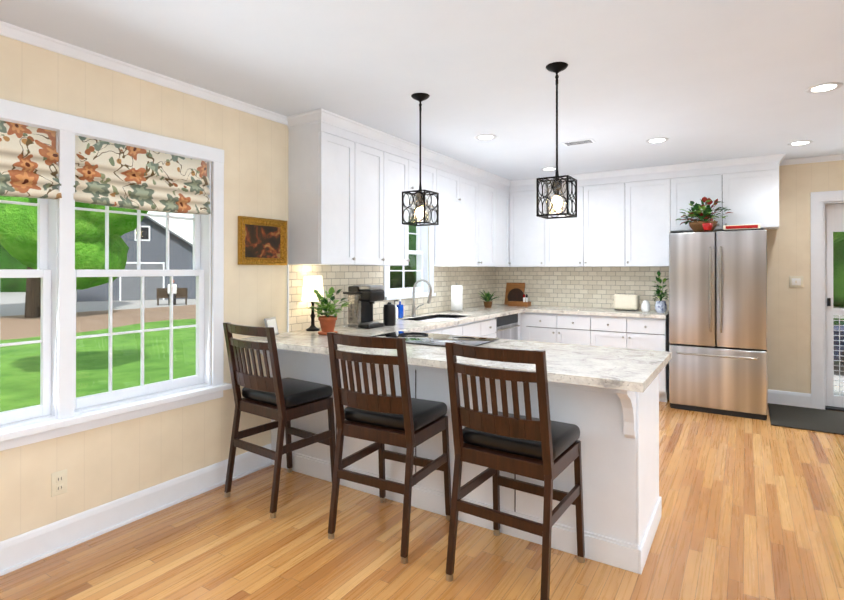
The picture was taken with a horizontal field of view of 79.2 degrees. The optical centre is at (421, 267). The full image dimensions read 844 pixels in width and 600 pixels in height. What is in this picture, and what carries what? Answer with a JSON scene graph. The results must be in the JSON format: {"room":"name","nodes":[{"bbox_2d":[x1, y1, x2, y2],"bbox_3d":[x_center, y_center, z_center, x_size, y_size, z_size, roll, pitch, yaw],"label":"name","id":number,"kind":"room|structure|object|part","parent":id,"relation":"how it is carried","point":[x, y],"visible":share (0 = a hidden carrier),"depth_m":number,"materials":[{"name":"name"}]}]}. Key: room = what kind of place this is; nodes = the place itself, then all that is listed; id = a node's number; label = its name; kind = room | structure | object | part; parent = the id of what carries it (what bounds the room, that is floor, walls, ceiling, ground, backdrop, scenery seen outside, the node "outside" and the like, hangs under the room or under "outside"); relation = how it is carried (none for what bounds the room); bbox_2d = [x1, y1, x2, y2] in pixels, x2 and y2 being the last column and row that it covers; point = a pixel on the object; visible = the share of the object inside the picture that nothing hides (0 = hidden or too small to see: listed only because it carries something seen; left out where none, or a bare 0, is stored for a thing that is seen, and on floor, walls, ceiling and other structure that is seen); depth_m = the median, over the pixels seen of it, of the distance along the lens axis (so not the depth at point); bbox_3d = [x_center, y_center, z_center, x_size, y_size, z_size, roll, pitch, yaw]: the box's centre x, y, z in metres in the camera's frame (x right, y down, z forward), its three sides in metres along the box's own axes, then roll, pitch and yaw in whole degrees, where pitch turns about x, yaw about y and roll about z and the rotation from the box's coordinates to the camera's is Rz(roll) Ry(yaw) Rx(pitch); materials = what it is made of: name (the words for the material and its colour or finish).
{"room":"kitchen","nodes":[
{"label":"kitchen","id":0,"kind":"room"},
{"bbox_2d":[0,35,432,541],"bbox_3d":[-1.482,0.143,3.147,0.150,2.500,9.350,0,0,32],"label":"wall","id":1,"kind":"structure","parent":0,"point":[102,465],"depth_m":2.93,"materials":[{"name":"paint"}]},
{"bbox_2d":[51,469,66,496],"bbox_3d":[-1.787,1.060,2.514,0.009,0.116,0.070,0,0,32],"label":"electrical outlet plate","id":2,"kind":"object","parent":1,"relation":"attached to","point":[58,482],"visible":1,"depth_m":2.51,"materials":[{"name":"beige plastic"}]},
{"bbox_2d":[0,99,231,450],"bbox_3d":[-1.812,0.033,2.564,0.210,1.595,1.860,0,0,32],"label":"window","id":3,"kind":"structure","parent":1,"relation":"in","point":[61,409],"depth_m":2.67,"materials":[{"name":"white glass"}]},
{"bbox_2d":[0,120,61,198],"bbox_3d":[-2.008,-0.510,2.200,0.071,0.361,0.773,0,0,32],"label":"blind","id":4,"kind":"object","parent":3,"relation":"attached to","point":[29,159],"visible":0.9,"depth_m":2.41,"materials":[{"name":"fabric"}]},
{"bbox_2d":[73,135,210,214],"bbox_3d":[-1.565,-0.507,2.898,0.071,0.361,0.773,0,0,32],"label":"blind","id":5,"kind":"object","parent":3,"relation":"attached to","point":[110,174],"visible":0.83,"depth_m":2.84,"materials":[{"name":"fabric"}]},
{"bbox_2d":[0,443,271,575],"bbox_3d":[-2.443,1.313,1.464,0.028,0.145,5.125,0,0,32],"label":"baseboard","id":6,"kind":"structure","parent":1,"relation":"attached to","point":[29,547],"depth_m":2.73,"materials":[{"name":"white wood"}]},
{"bbox_2d":[0,21,287,124],"bbox_3d":[-2.386,-1.089,1.553,0.040,0.050,5.260,0,0,32],"label":"crown molding","id":7,"kind":"structure","parent":1,"relation":"attached to","point":[11,31],"depth_m":2.77,"materials":[{"name":"white wood"}]},
{"bbox_2d":[238,216,286,264],"bbox_3d":[-1.105,-0.183,3.567,0.034,0.325,0.410,0,0,32],"label":"picture frame","id":8,"kind":"object","parent":1,"relation":"attached to","point":[262,241],"visible":0.98,"depth_m":3.55,"materials":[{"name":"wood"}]},
{"bbox_2d":[287,109,412,268],"bbox_3d":[-0.554,-0.563,4.161,0.329,1.080,1.110,0,0,32],"label":"upper cabinet","id":9,"kind":"object","parent":1,"relation":"attached to","point":[347,180],"depth_m":3.83,"materials":[{"name":"white wood"}]},
{"bbox_2d":[383,203,435,299],"bbox_3d":[-0.169,-0.174,5.164,0.195,0.950,0.890,0,0,32],"label":"window","id":10,"kind":"structure","parent":1,"relation":"in","point":[420,252],"depth_m":5.44,"materials":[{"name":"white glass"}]},
{"bbox_2d":[409,142,460,208],"bbox_3d":[0.001,-0.884,5.036,0.329,0.430,0.960,0,0,32],"label":"upper cabinet","id":11,"kind":"object","parent":1,"relation":"attached to","point":[440,174],"depth_m":4.95,"materials":[{"name":"white wood"}]},
{"bbox_2d":[434,162,492,268],"bbox_3d":[0.511,-0.556,5.838,0.329,1.080,0.944,0,0,32],"label":"upper cabinet","id":12,"kind":"object","parent":1,"relation":"attached to","point":[463,236],"depth_m":5.55,"materials":[{"name":"white wood"}]},
{"bbox_2d":[493,174,512,268],"bbox_3d":[0.863,-0.554,6.338,0.386,1.080,0.509,0,0,32],"label":"upper cabinet","id":13,"kind":"object","parent":1,"relation":"attached to","point":[502,187],"depth_m":6.31,"materials":[{"name":"white wood"}]},
{"bbox_2d":[0,400,843,599],"bbox_3d":[1.535,1.415,1.225,7.300,0.060,9.350,0,0,32],"label":"floor","id":14,"kind":"structure","parent":0,"point":[752,509],"depth_m":2.54,"materials":[{"name":"brown wood"}]},
{"bbox_2d":[223,322,335,517],"bbox_3d":[-0.880,0.863,3.156,0.471,1.060,0.544,0,0,36],"label":"stool","id":15,"kind":"object","parent":14,"relation":"on","point":[283,402],"visible":0.98,"depth_m":3.03,"materials":[{"name":"brown wood"}]},
{"bbox_2d":[349,361,384,495],"bbox_3d":[-0.129,0.954,3.437,0.500,0.879,0.650,0,0,32],"label":"base cabinet","id":16,"kind":"object","parent":14,"relation":"on","point":[368,465],"depth_m":3.16,"materials":[{"name":"white wood"}]},
{"bbox_2d":[327,332,450,563],"bbox_3d":[-0.167,0.861,2.715,0.496,1.060,0.556,0,0,32],"label":"stool","id":17,"kind":"object","parent":14,"relation":"on","point":[406,421],"visible":1,"depth_m":2.57,"materials":[{"name":"brown wood"}]},
{"bbox_2d":[385,364,472,523],"bbox_3d":[0.217,0.953,3.208,0.559,0.879,0.665,0,0,32],"label":"base cabinet","id":18,"kind":"object","parent":14,"relation":"on","point":[428,494],"depth_m":2.92,"materials":[{"name":"white wood"}]},
{"bbox_2d":[429,329,448,332],"bbox_3d":[-0.176,0.959,4.486,0.612,0.879,0.469,0,0,32],"label":"base cabinet","id":19,"kind":"object","parent":14,"relation":"on","point":[430,330],"depth_m":4.44,"materials":[{"name":"white wood"}]},
{"bbox_2d":[421,317,468,332],"bbox_3d":[0.025,0.960,4.802,0.612,0.879,0.499,0,0,32],"label":"base cabinet","id":20,"kind":"object","parent":14,"relation":"on","point":[452,328],"depth_m":4.81,"materials":[{"name":"white wood"}]},
{"bbox_2d":[433,317,484,336],"bbox_3d":[0.234,0.962,5.132,0.612,0.879,0.499,0,0,32],"label":"base cabinet","id":21,"kind":"object","parent":14,"relation":"on","point":[476,328],"depth_m":5.09,"materials":[{"name":"white wood"}]},
{"bbox_2d":[485,317,496,336],"bbox_3d":[0.426,0.963,5.434,0.612,0.879,0.435,0,0,32],"label":"base cabinet","id":22,"kind":"object","parent":14,"relation":"on","point":[491,325],"depth_m":5.35,"materials":[{"name":"white wood"}]},
{"bbox_2d":[497,313,520,340],"bbox_3d":[0.689,0.965,5.848,0.612,0.879,0.657,0,0,32],"label":"dishwasher","id":23,"kind":"object","parent":14,"relation":"on","point":[510,326],"depth_m":5.76,"materials":[{"name":"silver metal"}]},
{"bbox_2d":[473,376,552,547],"bbox_3d":[0.593,0.952,2.969,0.559,0.879,0.665,0,0,32],"label":"base cabinet","id":24,"kind":"object","parent":14,"relation":"on","point":[514,502],"depth_m":2.65,"materials":[{"name":"white wood"}]},
{"bbox_2d":[445,342,584,599],"bbox_3d":[0.430,0.859,2.333,0.488,1.060,0.552,0,0,32],"label":"stool","id":25,"kind":"object","parent":14,"relation":"on","point":[545,448],"visible":1,"depth_m":2.19,"materials":[{"name":"brown wood"}]},
{"bbox_2d":[521,313,524,340],"bbox_3d":[1.127,0.967,6.503,0.648,0.879,0.578,0,0,32],"label":"base cabinet","id":26,"kind":"object","parent":14,"relation":"on","point":[522,314],"depth_m":6.11,"materials":[{"name":"white wood"}]},
{"bbox_2d":[525,313,596,344],"bbox_3d":[1.734,0.966,6.098,0.811,0.879,0.610,0,0,32],"label":"base cabinet","id":27,"kind":"object","parent":14,"relation":"on","point":[569,328],"depth_m":5.83,"materials":[{"name":"white wood"}]},
{"bbox_2d":[359,305,532,332],"bbox_3d":[0.416,0.502,5.396,0.638,0.040,3.213,0,0,32],"label":"countertop","id":28,"kind":"structure","parent":27,"relation":"on","point":[479,312],"depth_m":5.12,"materials":[{"name":"white stone"}]},
{"bbox_2d":[343,285,384,328],"bbox_3d":[-0.462,0.307,4.076,0.235,0.338,0.267,0,0,32],"label":"coffee maker","id":29,"kind":"object","parent":28,"relation":"on","point":[362,299],"visible":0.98,"depth_m":4.04,"materials":[{"name":"black plastic"}]},
{"bbox_2d":[383,302,395,325],"bbox_3d":[-0.271,0.381,4.242,0.104,0.190,0.102,0,0,32],"label":"canister","id":30,"kind":"object","parent":28,"relation":"on","point":[389,313],"visible":0.96,"depth_m":4.20,"materials":[{"name":"plastic"}]},
{"bbox_2d":[394,300,398,318],"bbox_3d":[-0.251,0.391,4.793,0.077,0.175,0.062,0,0,32],"label":"soap bottle","id":31,"kind":"object","parent":28,"relation":"on","point":[396,309],"visible":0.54,"depth_m":4.78,"materials":[{"name":"white plastic"}]},
{"bbox_2d":[397,299,403,317],"bbox_3d":[-0.210,0.386,4.874,0.045,0.185,0.070,0,0,32],"label":"soap bottle","id":32,"kind":"object","parent":28,"relation":"on","point":[400,306],"visible":0.9,"depth_m":4.86,"materials":[{"name":"blue plastic"}]},
{"bbox_2d":[411,279,431,316],"bbox_3d":[0.004,0.296,5.037,0.241,0.370,0.095,0,0,32],"label":"faucet","id":33,"kind":"object","parent":28,"relation":"on","point":[414,308],"depth_m":5.05,"materials":[{"name":"silver metal"}]},
{"bbox_2d":[401,314,466,320],"bbox_3d":[0.147,0.598,4.954,0.420,0.225,0.770,0,0,32],"label":"sink basin","id":34,"kind":"object","parent":28,"relation":"in","point":[430,317],"depth_m":5.18,"materials":[{"name":"black metal"}]},
{"bbox_2d":[450,283,463,311],"bbox_3d":[0.384,0.324,5.628,0.150,0.316,0.150,0,0,32],"label":"paper towel","id":35,"kind":"object","parent":28,"relation":"on","point":[456,297],"visible":1,"depth_m":5.57,"materials":[{"name":"white paper"}]},
{"bbox_2d":[480,290,499,307],"bbox_3d":[0.802,0.367,6.226,0.318,0.235,0.313,0,0,32],"label":"potted plant","id":36,"kind":"object","parent":28,"relation":"on","point":[488,298],"visible":1,"depth_m":6.21,"materials":[{"name":"plant"}]},
{"bbox_2d":[504,283,524,304],"bbox_3d":[1.215,0.340,6.682,0.272,0.293,0.120,0,0,32],"label":"cutting board","id":37,"kind":"object","parent":28,"relation":"on","point":[514,291],"visible":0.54,"depth_m":6.68,"materials":[{"name":"brown wood"}]},
{"bbox_2d":[508,294,530,306],"bbox_3d":[1.243,0.409,6.494,0.260,0.152,0.125,0,0,32],"label":"wood tray","id":38,"kind":"object","parent":28,"relation":"on","point":[524,303],"visible":1,"depth_m":6.44,"materials":[{"name":"brown wood"}]},
{"bbox_2d":[553,377,661,573],"bbox_3d":[0.950,0.952,2.744,0.514,0.879,0.662,0,0,32],"label":"base cabinet","id":39,"kind":"object","parent":14,"relation":"on","point":[619,437],"depth_m":2.42,"materials":[{"name":"white wood"}]},
{"bbox_2d":[241,325,670,392],"bbox_3d":[0.093,0.493,3.144,2.508,0.040,0.935,0,0,32],"label":"countertop","id":40,"kind":"structure","parent":39,"relation":"on","point":[595,366],"depth_m":2.68,"materials":[{"name":"white stone"}]},
{"bbox_2d":[264,316,278,334],"bbox_3d":[-1.058,0.409,3.548,0.061,0.129,0.170,0,0,7],"label":"photo frame","id":41,"kind":"object","parent":40,"relation":"on","point":[270,322],"visible":0.58,"depth_m":3.56,"materials":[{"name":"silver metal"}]},
{"bbox_2d":[301,276,323,330],"bbox_3d":[-0.827,0.267,3.862,0.170,0.415,0.170,0,0,32],"label":"table lamp","id":42,"kind":"object","parent":40,"relation":"on","point":[311,284],"visible":0.94,"depth_m":3.80,"materials":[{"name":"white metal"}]},
{"bbox_2d":[307,287,350,334],"bbox_3d":[-0.651,0.305,3.651,0.297,0.338,0.301,0,0,32],"label":"potted plant","id":43,"kind":"object","parent":40,"relation":"on","point":[327,322],"visible":1,"depth_m":3.62,"materials":[{"name":"plant"}]},
{"bbox_2d":[369,329,500,348],"bbox_3d":[0.049,0.468,3.365,0.800,0.011,0.460,0,0,32],"label":"cooktop","id":44,"kind":"object","parent":40,"relation":"in","point":[411,336],"depth_m":3.41,"materials":[{"name":"black glass"}]},
{"bbox_2d":[597,317,670,401],"bbox_3d":[2.329,0.964,5.721,0.810,0.879,0.610,0,0,32],"label":"base cabinet","id":45,"kind":"object","parent":14,"relation":"on","point":[623,332],"depth_m":5.40,"materials":[{"name":"white wood"}]},
{"bbox_2d":[525,305,668,320],"bbox_3d":[2.022,0.504,5.901,1.530,0.040,0.638,0,0,32],"label":"countertop","id":46,"kind":"structure","parent":45,"relation":"on","point":[580,310],"depth_m":5.71,"materials":[{"name":"white stone"}]},
{"bbox_2d":[613,293,638,310],"bbox_3d":[2.331,0.390,5.830,0.272,0.187,0.170,0,0,32],"label":"toaster","id":47,"kind":"object","parent":46,"relation":"on","point":[626,302],"visible":1,"depth_m":5.75,"materials":[{"name":"beige metal"}]},
{"bbox_2d":[641,300,649,311],"bbox_3d":[2.465,0.420,5.620,0.090,0.125,0.088,0,0,32],"label":"jar","id":48,"kind":"object","parent":46,"relation":"on","point":[645,305],"visible":1,"depth_m":5.59,"materials":[{"name":"ceramic"}]},
{"bbox_2d":[652,271,668,312],"bbox_3d":[2.582,0.254,5.505,0.202,0.455,0.219,0,0,32],"label":"potted plant","id":49,"kind":"object","parent":46,"relation":"on","point":[660,306],"visible":1,"depth_m":5.47,"materials":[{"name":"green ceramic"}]},
{"bbox_2d":[669,228,766,419],"bbox_3d":[2.991,0.520,5.162,0.814,1.762,0.809,0,0,32],"label":"fridge","id":50,"kind":"object","parent":14,"relation":"on","point":[718,318],"visible":1,"depth_m":4.85,"materials":[{"name":"grey metal"}]},
{"bbox_2d":[676,197,732,231],"bbox_3d":[2.840,-0.537,5.151,0.521,0.346,0.350,0,0,32],"label":"potted plant","id":51,"kind":"object","parent":50,"relation":"on","point":[705,214],"visible":0.98,"depth_m":5.09,"materials":[{"name":"plant"}]},
{"bbox_2d":[702,223,712,230],"bbox_3d":[2.780,-0.400,4.964,0.090,0.070,0.088,0,0,32],"label":"pot","id":52,"kind":"object","parent":50,"relation":"on","point":[707,226],"visible":1,"depth_m":4.93,"materials":[{"name":"ceramic"}]},
{"bbox_2d":[723,224,760,230],"bbox_3d":[3.064,-0.388,4.888,0.300,0.045,0.140,0,0,32],"label":"box","id":53,"kind":"object","parent":50,"relation":"on","point":[740,227],"visible":0.88,"depth_m":4.84,"materials":[{"name":"red paper"}]},
{"bbox_2d":[768,403,843,434],"bbox_3d":[3.981,1.391,4.469,1.550,0.012,0.850,0,0,32],"label":"door mat","id":54,"kind":"object","parent":14,"relation":"on","point":[814,419],"visible":0.96,"depth_m":4.69,"materials":[{"name":"black rubber"}]},
{"bbox_2d":[0,0,843,180],"bbox_3d":[1.535,-1.165,1.236,7.300,0.100,9.350,0,0,32],"label":"ceiling","id":55,"kind":"structure","parent":0,"point":[693,81],"depth_m":2.79,"materials":[{"name":"paint"}]},
{"bbox_2d":[402,93,438,225],"bbox_3d":[-0.011,-0.692,3.276,0.172,0.828,0.172,0,0,32],"label":"pendant light","id":56,"kind":"object","parent":55,"relation":"hanging from","point":[420,200],"visible":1,"depth_m":3.25,"materials":[{"name":"black metal"}]},
{"bbox_2d":[475,134,496,139],"bbox_3d":[0.539,-1.099,4.292,0.184,0.006,0.184,0,0,32],"label":"recessed light","id":57,"kind":"object","parent":55,"relation":"in","point":[486,137],"visible":1,"depth_m":4.29,"materials":[{"name":"white plastic"}]},
{"bbox_2d":[541,167,555,170],"bbox_3d":[1.410,-1.093,5.645,0.184,0.006,0.184,0,0,32],"label":"recessed light","id":58,"kind":"object","parent":55,"relation":"in","point":[549,169],"visible":0.88,"depth_m":5.65,"materials":[{"name":"white plastic"}]},
{"bbox_2d":[536,62,576,218],"bbox_3d":[0.741,-0.694,2.799,0.172,0.828,0.172,0,0,32],"label":"pendant light","id":59,"kind":"object","parent":55,"relation":"hanging from","point":[556,202],"visible":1,"depth_m":2.78,"materials":[{"name":"black metal"}]},
{"bbox_2d":[562,139,594,145],"bbox_3d":[1.373,-1.098,4.467,0.260,0.007,0.130,0,0,32],"label":"ceiling vent","id":60,"kind":"object","parent":55,"relation":"in","point":[578,142],"visible":0.98,"depth_m":4.45,"materials":[{"name":"grey metal"}]},
{"bbox_2d":[646,138,668,142],"bbox_3d":[2.029,-1.098,4.399,0.184,0.006,0.184,0,0,32],"label":"recessed light","id":61,"kind":"object","parent":55,"relation":"in","point":[656,140],"visible":0.96,"depth_m":4.39,"materials":[{"name":"white plastic"}]},
{"bbox_2d":[788,140,812,145],"bbox_3d":[3.328,-1.098,4.486,0.184,0.006,0.184,0,0,32],"label":"recessed light","id":62,"kind":"object","parent":55,"relation":"in","point":[799,143],"visible":1,"depth_m":4.49,"materials":[{"name":"white plastic"}]},
{"bbox_2d":[805,82,842,92],"bbox_3d":[2.465,-1.103,3.127,0.184,0.006,0.184,0,0,32],"label":"recessed light","id":63,"kind":"object","parent":55,"relation":"in","point":[824,87],"visible":0.98,"depth_m":3.12,"materials":[{"name":"white plastic"}]},
{"bbox_2d":[683,160,843,402],"bbox_3d":[4.065,0.151,5.073,7.150,2.500,0.150,0,0,32],"label":"wall","id":64,"kind":"structure","parent":0,"point":[788,319],"depth_m":5.18,"materials":[{"name":"paint"}]},
{"bbox_2d":[513,178,548,268],"bbox_3d":[1.399,-0.553,6.451,0.528,1.080,0.386,0,0,32],"label":"upper cabinet","id":65,"kind":"object","parent":64,"relation":"attached to","point":[530,231],"depth_m":6.34,"materials":[{"name":"white wood"}]},
{"bbox_3d":[1.341,-1.066,4.479,3.189,0.072,3.779,0,0,32],"label":"cab crown","id":66,"kind":"part","parent":65,"relation":"part of","materials":[{"name":"white wood"}]},
{"bbox_2d":[549,169,632,268],"bbox_3d":[1.978,-0.555,6.116,1.041,1.080,0.329,0,0,32],"label":"upper cabinet","id":67,"kind":"object","parent":64,"relation":"attached to","point":[600,236],"depth_m":5.90,"materials":[{"name":"white wood"}]},
{"bbox_2d":[633,165,668,268],"bbox_3d":[2.564,-0.556,5.744,0.578,1.080,0.329,0,0,32],"label":"upper cabinet","id":68,"kind":"object","parent":64,"relation":"attached to","point":[650,184],"depth_m":5.59,"materials":[{"name":"white wood"}]},
{"bbox_2d":[669,154,780,232],"bbox_3d":[3.164,-0.748,5.364,0.960,0.700,0.329,0,0,32],"label":"upper cabinet","id":69,"kind":"object","parent":64,"relation":"attached to","point":[747,186],"depth_m":5.19,"materials":[{"name":"white wood"}]},
{"bbox_2d":[768,389,810,407],"bbox_3d":[3.730,1.329,5.183,0.360,0.145,0.016,0,0,32],"label":"baseboard","id":70,"kind":"structure","parent":64,"relation":"attached to","point":[789,398],"depth_m":5.17,"materials":[{"name":"white wood"}]},
{"bbox_2d":[789,276,802,287],"bbox_3d":[3.783,0.141,5.155,0.115,0.120,0.012,0,0,32],"label":"switch plate","id":71,"kind":"object","parent":64,"relation":"attached to","point":[795,281],"visible":1,"depth_m":5.15,"materials":[{"name":"white plastic"}]},
{"bbox_2d":[779,154,843,165],"bbox_3d":[5.264,-1.078,4.204,3.810,0.050,0.040,0,0,32],"label":"crown molding","id":72,"kind":"structure","parent":64,"relation":"attached to","point":[832,157],"depth_m":5.07,"materials":[{"name":"white wood"}]},
{"bbox_2d":[810,190,843,411],"bbox_3d":[4.381,0.322,4.870,1.080,2.155,0.192,0,0,32],"label":"door frame","id":73,"kind":"structure","parent":64,"relation":"attached to","point":[819,201],"depth_m":5.05,"materials":[{"name":"white wood"}]},
{"bbox_2d":[825,204,843,407],"bbox_3d":[4.397,0.372,4.894,0.852,2.016,0.065,0,0,32],"label":"storm door","id":74,"kind":"structure","parent":64,"relation":"in","point":[834,217],"depth_m":5.09,"materials":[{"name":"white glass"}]},
{"label":"outside","id":75,"kind":"structure","parent":0,"visible":0},
{"bbox_2d":[0,291,843,411],"bbox_3d":[-28.170,2.129,35.585,200.000,0.001,190.000,0,0,32],"label":"lawn","id":76,"kind":"structure","parent":75,"point":[162,340],"depth_m":13.04,"materials":[{"name":"green plant"}]},
{"bbox_2d":[24,266,40,317],"bbox_3d":[-16.390,-3.656,21.709,10.275,11.452,9.069,0,0,32],"label":"tree","id":77,"kind":"object","parent":76,"relation":"on","point":[35,296],"depth_m":21.27,"materials":[{"name":"brown plant"}]},
{"bbox_2d":[0,196,147,289],"bbox_3d":[-6.352,-0.065,9.219,2.638,4.167,2.376,0,0,32],"label":"tree","id":78,"kind":"object","parent":76,"relation":"on","point":[28,256],"depth_m":8.63,"materials":[{"name":"green plant"}]},
{"bbox_2d":[77,216,195,301],"bbox_3d":[-20.732,-0.721,37.980,7.900,5.720,10.700,0,0,-28],"label":"house","id":79,"kind":"structure","parent":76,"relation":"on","point":[148,243],"depth_m":33.75,"materials":[{"name":"grey wood"}]},
{"bbox_2d":[157,280,187,304],"bbox_3d":[-14.231,1.379,29.049,1.600,1.445,0.710,0,0,-26],"label":"bench","id":80,"kind":"object","parent":76,"relation":"on","point":[164,292],"depth_m":29.13,"materials":[{"name":"brown wood"}]},
{"bbox_2d":[833,318,843,365],"bbox_3d":[9.776,1.266,9.348,4.400,1.495,1.850,0,0,32],"label":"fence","id":81,"kind":"object","parent":76,"relation":"on","point":[837,342],"depth_m":9.55,"materials":[{"name":"wood"}]},
{"bbox_2d":[833,232,843,243],"bbox_3d":[9.922,-1.984,13.954,5.642,8.043,6.426,0,0,32],"label":"tree","id":82,"kind":"object","parent":76,"relation":"on","point":[839,237],"depth_m":13.72,"materials":[{"name":"green plant"}]},
{"bbox_2d":[834,383,843,395],"bbox_3d":[4.894,1.718,5.577,2.000,0.570,1.599,0,0,32],"label":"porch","id":83,"kind":"object","parent":76,"relation":"on","point":[836,388],"depth_m":6.02,"materials":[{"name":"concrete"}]},
{"bbox_2d":[0,216,843,306],"bbox_3d":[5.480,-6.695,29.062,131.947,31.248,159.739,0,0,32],"label":"tree","id":84,"kind":"object","parent":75,"point":[6,284],"depth_m":43.59,"materials":[{"name":"green plant"}]}
]}

